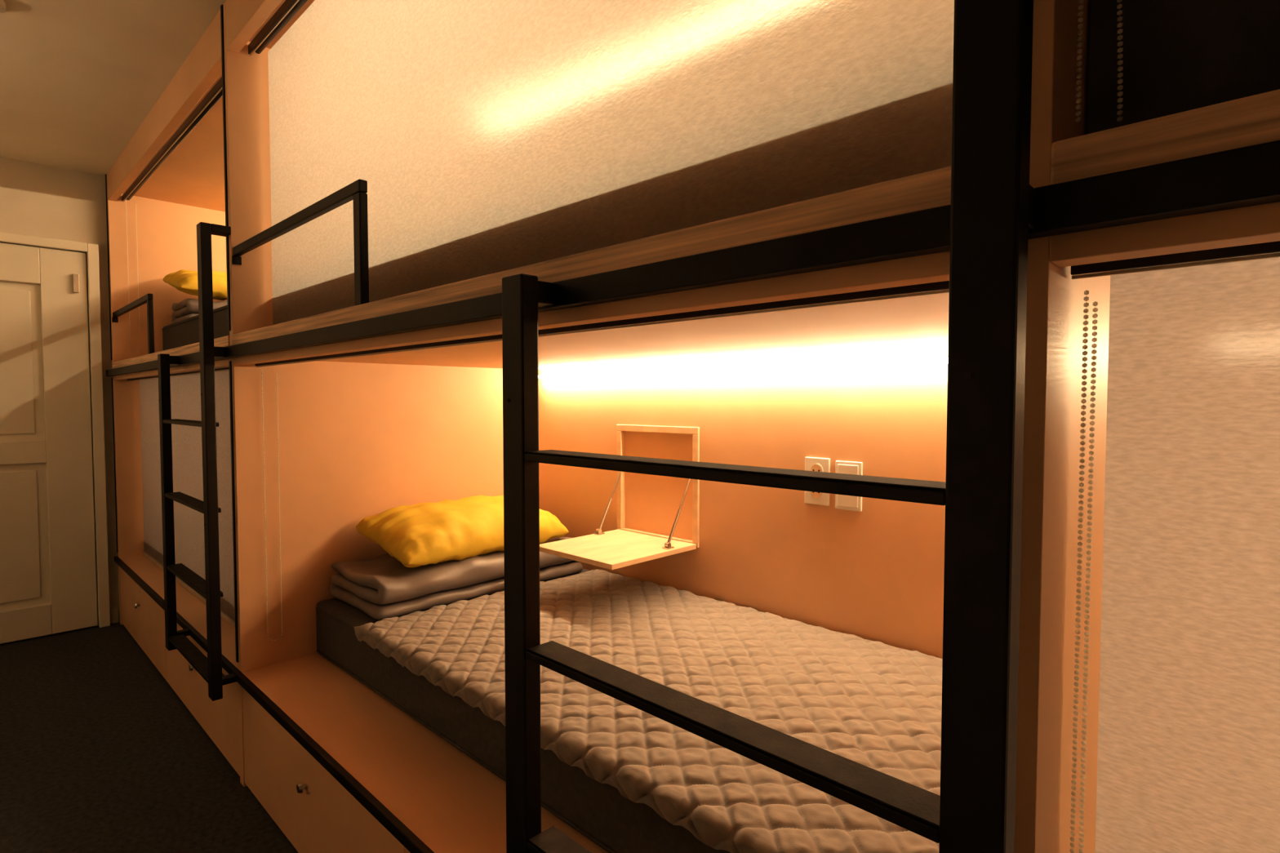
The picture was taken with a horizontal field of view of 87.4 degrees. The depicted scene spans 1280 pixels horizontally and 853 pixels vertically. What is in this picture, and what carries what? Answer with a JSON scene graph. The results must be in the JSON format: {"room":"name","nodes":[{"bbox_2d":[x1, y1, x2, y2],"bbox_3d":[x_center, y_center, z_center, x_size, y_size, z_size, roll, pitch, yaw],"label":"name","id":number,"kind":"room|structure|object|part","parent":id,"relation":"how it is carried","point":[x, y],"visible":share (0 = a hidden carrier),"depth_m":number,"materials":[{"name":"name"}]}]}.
{"room":"dormitory","nodes":[
{"label":"dormitory","id":0,"kind":"room"},
{"bbox_2d":[0,156,119,644],"bbox_3d":[-3.211,-0.138,3.796,0.100,2.580,3.070,2,3,44],"label":"wall","id":1,"kind":"structure","parent":0,"point":[39,200],"depth_m":3.74,"materials":[{"name":"beige paint"}]},
{"bbox_2d":[0,242,97,644],"bbox_3d":[-3.440,0.097,3.473,0.034,2.116,0.927,2,3,44],"label":"door","id":2,"kind":"structure","parent":1,"relation":"in","point":[60,450],"depth_m":3.69,"materials":[{"name":"white wood"}]},
{"bbox_2d":[0,288,40,604],"bbox_3d":[-3.470,0.111,3.453,0.020,1.670,0.525,2,3,44],"label":"panel","id":3,"kind":"object","parent":2,"relation":"attached to","point":[20,553],"depth_m":3.58,"materials":[{"name":"white wood"}]},
{"bbox_2d":[72,273,79,293],"bbox_3d":[-3.132,-0.795,3.717,0.020,0.100,0.025,2,3,44],"label":"door hinge","id":4,"kind":"object","parent":2,"relation":"attached to","point":[75,277],"depth_m":3.71,"materials":[{"name":"silver metal"}]},
{"bbox_2d":[0,231,110,627],"bbox_3d":[-3.421,0.075,3.453,0.088,2.180,1.035,2,3,44],"label":"door frame","id":5,"kind":"structure","parent":1,"relation":"in","point":[91,250],"depth_m":3.79,"materials":[{"name":"beige paint"}]},
{"bbox_2d":[111,607,118,623],"bbox_3d":[-3.614,1.125,3.349,0.012,0.090,1.598,2,3,44],"label":"baseboard","id":6,"kind":"structure","parent":1,"relation":"attached to","point":[114,611],"depth_m":3.91,"materials":[{"name":"brown wood"}]},
{"bbox_2d":[0,0,226,176],"bbox_3d":[-0.558,-1.377,1.166,7.500,0.100,3.070,2,3,44],"label":"ceiling","id":7,"kind":"structure","parent":0,"point":[79,78],"depth_m":2.59,"materials":[{"name":"paint"}]},
{"bbox_2d":[0,0,5,13],"bbox_3d":[-2.096,-1.341,2.126,0.120,0.045,0.120,2,3,44],"label":"smoke detector","id":8,"kind":"object","parent":7,"relation":"attached to","point":[2,4],"visible":1,"depth_m":2.15,"materials":[{"name":"white plastic"}]},
{"bbox_2d":[0,622,297,852],"bbox_3d":[-0.558,1.302,1.271,7.500,0.100,3.070,2,3,44],"label":"floor","id":9,"kind":"structure","parent":0,"point":[100,753],"depth_m":2.39,"materials":[{"name":"grey carpet"}]},
{"bbox_2d":[105,0,1279,852],"bbox_3d":[-0.068,-0.061,1.823,7.080,2.580,1.278,2,3,44],"label":"bunk bed","id":10,"kind":"object","parent":9,"relation":"on","point":[337,766],"visible":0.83,"depth_m":1.93,"materials":[{"name":"brown wood"}]},
{"bbox_2d":[111,293,154,354],"bbox_3d":[-2.641,-0.494,3.478,0.979,0.283,0.026,2,3,44],"label":"guard rail","id":11,"kind":"object","parent":10,"relation":"attached to","point":[148,298],"visible":0.89,"depth_m":3.15,"materials":[{"name":"black metal"}]},
{"bbox_3d":[-2.303,-0.467,3.150,0.036,0.254,0.020,2,3,44],"label":"post","id":12,"kind":"part","parent":11,"relation":"part of","materials":[{"name":"black metal"}]},
{"bbox_3d":[-2.584,0.984,3.475,1.140,0.333,0.018,2,3,44],"label":"drawer","id":13,"kind":"part","parent":10,"relation":"part of","materials":[{"name":"brown wood"}]},
{"bbox_2d":[127,375,163,570],"bbox_3d":[-2.633,0.221,3.605,0.810,0.966,0.059,2,3,44],"label":"roller blind","id":14,"kind":"object","parent":10,"relation":"attached to","point":[148,386],"depth_m":3.71,"materials":[{"name":"fabric"}]},
{"bbox_3d":[-2.589,-0.157,4.278,0.040,2.580,1.230,2,3,44],"label":"partition panel","id":15,"kind":"part","parent":10,"relation":"part of","materials":[{"name":"brown wood"}]},
{"bbox_2d":[121,76,222,352],"bbox_3d":[-2.116,-0.841,3.065,2.284,0.892,0.065,2,3,44],"label":"roller blind","id":16,"kind":"object","parent":10,"relation":"attached to","point":[215,94],"visible":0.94,"depth_m":2.98,"materials":[{"name":"metal"}]},
{"bbox_3d":[-2.923,-0.860,3.860,0.004,0.867,0.049,2,3,44],"label":"bead chain","id":17,"kind":"part","parent":16,"relation":"part of","materials":[{"name":"plastic"}]},
{"bbox_2d":[169,370,201,421],"bbox_3d":[-1.966,-0.134,2.943,0.539,0.206,0.059,2,3,44],"label":"roller blind","id":18,"kind":"object","parent":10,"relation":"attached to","point":[185,387],"depth_m":3.11,"materials":[{"name":"fabric"}]},
{"bbox_2d":[171,423,203,501],"bbox_3d":[-1.966,0.152,2.954,0.538,0.318,0.059,2,3,44],"label":"roller blind","id":19,"kind":"object","parent":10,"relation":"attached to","point":[187,468],"depth_m":3.13,"materials":[{"name":"fabric"}]},
{"bbox_2d":[173,500,205,580],"bbox_3d":[-1.966,0.499,2.967,0.538,0.296,0.059,2,3,44],"label":"roller blind","id":20,"kind":"object","parent":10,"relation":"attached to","point":[188,522],"depth_m":3.15,"materials":[{"name":"fabric"}]},
{"bbox_3d":[-1.778,0.957,2.662,0.028,0.028,0.022,2,3,44],"label":"drawer knob","id":21,"kind":"part","parent":10,"relation":"part of","materials":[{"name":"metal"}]},
{"bbox_2d":[161,304,229,350],"bbox_3d":[-1.684,-0.465,3.532,2.240,0.227,0.990,2,3,44],"label":"mattress","id":22,"kind":"object","parent":10,"relation":"on","point":[186,331],"visible":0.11,"depth_m":3.49,"materials":[{"name":"grey fabric"}]},
{"bbox_2d":[171,298,227,323],"bbox_3d":[-2.336,-0.678,4.156,0.455,0.146,0.890,2,3,44],"label":"duvet","id":23,"kind":"object","parent":22,"relation":"on","point":[186,308],"visible":0.16,"depth_m":3.80,"materials":[{"name":"grey fabric"}]},
{"bbox_2d":[163,269,226,300],"bbox_3d":[-2.405,-0.834,4.038,0.399,0.188,0.728,2,3,44],"label":"pillow","id":24,"kind":"object","parent":23,"relation":"on","point":[184,281],"visible":0.35,"depth_m":3.78,"materials":[{"name":"yellow fabric"}]},
{"bbox_2d":[157,222,236,701],"bbox_3d":[-1.590,0.112,2.391,0.675,1.530,0.087,2,3,44],"label":"ladder","id":25,"kind":"object","parent":10,"relation":"attached to","point":[210,668],"visible":1,"depth_m":2.16,"materials":[{"name":"black metal"}]},
{"bbox_3d":[-1.764,1.015,2.678,1.140,0.333,0.018,2,3,44],"label":"drawer","id":26,"kind":"part","parent":10,"relation":"part of","materials":[{"name":"brown wood"}]},
{"bbox_2d":[214,367,235,627],"bbox_3d":[-1.550,0.262,2.553,0.190,0.966,0.059,2,3,44],"label":"roller blind","id":27,"kind":"object","parent":10,"relation":"attached to","point":[221,375],"depth_m":2.71,"materials":[{"name":"fabric"}]},
{"bbox_2d":[231,178,368,305],"bbox_3d":[-0.974,-0.431,1.859,0.969,0.283,0.026,2,3,44],"label":"guard rail","id":28,"kind":"object","parent":10,"relation":"attached to","point":[357,191],"visible":0.93,"depth_m":1.55,"materials":[{"name":"black metal"}]},
{"bbox_3d":[-0.639,-0.404,1.534,0.036,0.254,0.020,2,3,44],"label":"post","id":29,"kind":"part","parent":28,"relation":"part of","materials":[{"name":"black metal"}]},
{"bbox_3d":[-0.926,0.989,1.834,0.028,0.028,0.022,2,3,44],"label":"drawer knob","id":30,"kind":"part","parent":10,"relation":"part of","materials":[{"name":"metal"}]},
{"bbox_3d":[-0.912,1.047,1.851,1.145,0.333,0.018,2,3,44],"label":"drawer","id":31,"kind":"part","parent":10,"relation":"part of","materials":[{"name":"brown wood"}]},
{"bbox_3d":[-0.918,-0.093,2.655,0.040,2.580,1.230,2,3,44],"label":"partition panel","id":32,"kind":"part","parent":10,"relation":"part of","materials":[{"name":"brown wood"}]},
{"bbox_2d":[254,334,502,640],"bbox_3d":[-0.748,0.265,1.777,1.438,0.911,0.065,2,3,44],"label":"roller blind","id":33,"kind":"object","parent":10,"relation":"attached to","point":[496,338],"depth_m":1.71,"materials":[{"name":"metal"}]},
{"bbox_3d":[-1.252,0.273,2.279,0.004,0.927,0.049,2,3,44],"label":"bead chain","id":34,"kind":"part","parent":33,"relation":"part of","materials":[{"name":"plastic"}]},
{"bbox_2d":[315,568,729,852],"bbox_3d":[-0.011,0.734,1.952,2.255,0.194,0.990,2,3,44],"label":"mattress","id":35,"kind":"object","parent":10,"relation":"on","point":[598,811],"visible":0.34,"depth_m":1.62,"materials":[{"name":"grey fabric"}]},
{"bbox_2d":[329,537,582,620],"bbox_3d":[-0.673,0.535,2.581,0.444,0.147,0.892,2,3,44],"label":"duvet","id":36,"kind":"object","parent":35,"relation":"on","point":[381,587],"visible":0.71,"depth_m":2.31,"materials":[{"name":"grey fabric"}]},
{"bbox_2d":[355,495,568,568],"bbox_3d":[-0.665,0.383,2.595,0.380,0.187,0.727,2,3,41],"label":"pillow","id":37,"kind":"object","parent":36,"relation":"on","point":[421,534],"visible":0.76,"depth_m":2.40,"materials":[{"name":"yellow fabric"}]},
{"bbox_2d":[354,568,942,852],"bbox_3d":[0.124,0.648,1.797,1.830,0.064,1.013,2,3,44],"label":"pad","id":38,"kind":"object","parent":35,"relation":"on","point":[876,705],"visible":0.69,"depth_m":1.59,"materials":[{"name":"beige fabric"}]},
{"bbox_2d":[248,0,954,324],"bbox_3d":[-0.444,-0.751,1.438,2.294,0.944,0.059,2,3,44],"label":"roller blind","id":39,"kind":"object","parent":10,"relation":"attached to","point":[486,137],"visible":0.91,"depth_m":1.18,"materials":[{"name":"fabric"}]},
{"bbox_2d":[539,424,699,569],"bbox_3d":[-0.082,0.224,2.423,0.424,0.442,0.450,2,3,44],"label":"table","id":40,"kind":"object","parent":10,"relation":"attached to","point":[658,517],"visible":0.92,"depth_m":2.52,"materials":[{"name":"brown wood"}]},
{"bbox_3d":[0.066,0.216,2.575,0.424,0.438,0.026,2,3,44],"label":"niche frame","id":41,"kind":"part","parent":40,"relation":"part of","materials":[{"name":"brown wood"}]},
{"bbox_3d":[-0.505,-0.209,1.367,7.080,0.037,0.023,2,3,44],"label":"steel rail","id":42,"kind":"part","parent":10,"relation":"part of","materials":[{"name":"black metal"}]},
{"bbox_2d":[538,357,947,378],"bbox_3d":[0.338,-0.194,2.265,2.200,0.016,0.031,2,3,44],"label":"strip light","id":43,"kind":"object","parent":10,"relation":"attached to","point":[943,360],"visible":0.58,"depth_m":2.17,"materials":[{"name":"plastic"}]},
{"bbox_3d":[0.357,-0.236,2.282,2.300,2.107,0.020,2,3,44],"label":"panel","id":44,"kind":"part","parent":10,"relation":"part of","materials":[{"name":"brown wood"}]},
{"bbox_2d":[537,280,949,337],"bbox_3d":[0.092,-0.153,0.944,0.684,0.012,0.065,2,3,44],"label":"roller blind","id":45,"kind":"object","parent":10,"relation":"attached to","point":[882,294],"depth_m":0.83,"materials":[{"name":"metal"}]},
{"bbox_2d":[502,0,1036,852],"bbox_3d":[0.070,0.175,0.778,0.675,1.530,0.087,2,3,44],"label":"ladder","id":46,"kind":"object","parent":10,"relation":"attached to","point":[993,209],"visible":1,"depth_m":0.54,"materials":[{"name":"black metal"}]},
{"bbox_2d":[804,457,830,506],"bbox_3d":[0.551,0.170,2.086,0.085,0.147,0.011,2,3,44],"label":"wall socket","id":47,"kind":"object","parent":10,"relation":"attached to","point":[811,464],"visible":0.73,"depth_m":2.08,"materials":[{"name":"white plastic"}]},
{"bbox_2d":[835,460,862,511],"bbox_3d":[0.626,0.178,2.012,0.085,0.147,0.012,2,3,44],"label":"light switch","id":48,"kind":"object","parent":10,"relation":"attached to","point":[842,501],"visible":0.57,"depth_m":2.01,"materials":[{"name":"white plastic"}]},
{"bbox_3d":[0.760,-0.030,1.025,0.040,2.580,1.230,2,3,44],"label":"partition panel","id":49,"kind":"part","parent":10,"relation":"part of","materials":[{"name":"brown wood"}]},
{"bbox_2d":[1069,240,1279,852],"bbox_3d":[1.242,0.386,-0.164,2.324,1.046,0.051,2,3,44],"label":"roller blind","id":50,"kind":"object","parent":10,"relation":"attached to","point":[1188,757],"visible":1,"depth_m":0.59,"materials":[{"name":"fabric"}]},
{"bbox_3d":[0.421,0.328,0.642,0.009,0.911,0.016,2,3,44],"label":"bead chain","id":51,"kind":"part","parent":50,"relation":"part of","materials":[{"name":"plastic"}]},
{"bbox_2d":[1075,0,1279,133],"bbox_3d":[1.243,-0.693,-0.200,2.317,0.940,0.104,2,3,44],"label":"roller blind","id":52,"kind":"object","parent":10,"relation":"hanging from","point":[1148,60],"visible":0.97,"depth_m":0.58,"materials":[{"name":"fabric"}]},
{"bbox_3d":[0.396,-0.707,0.561,0.034,0.895,0.011,2,3,34],"label":"bead chain","id":53,"kind":"part","parent":52,"relation":"part of","materials":[{"name":"plastic"}]}
]}

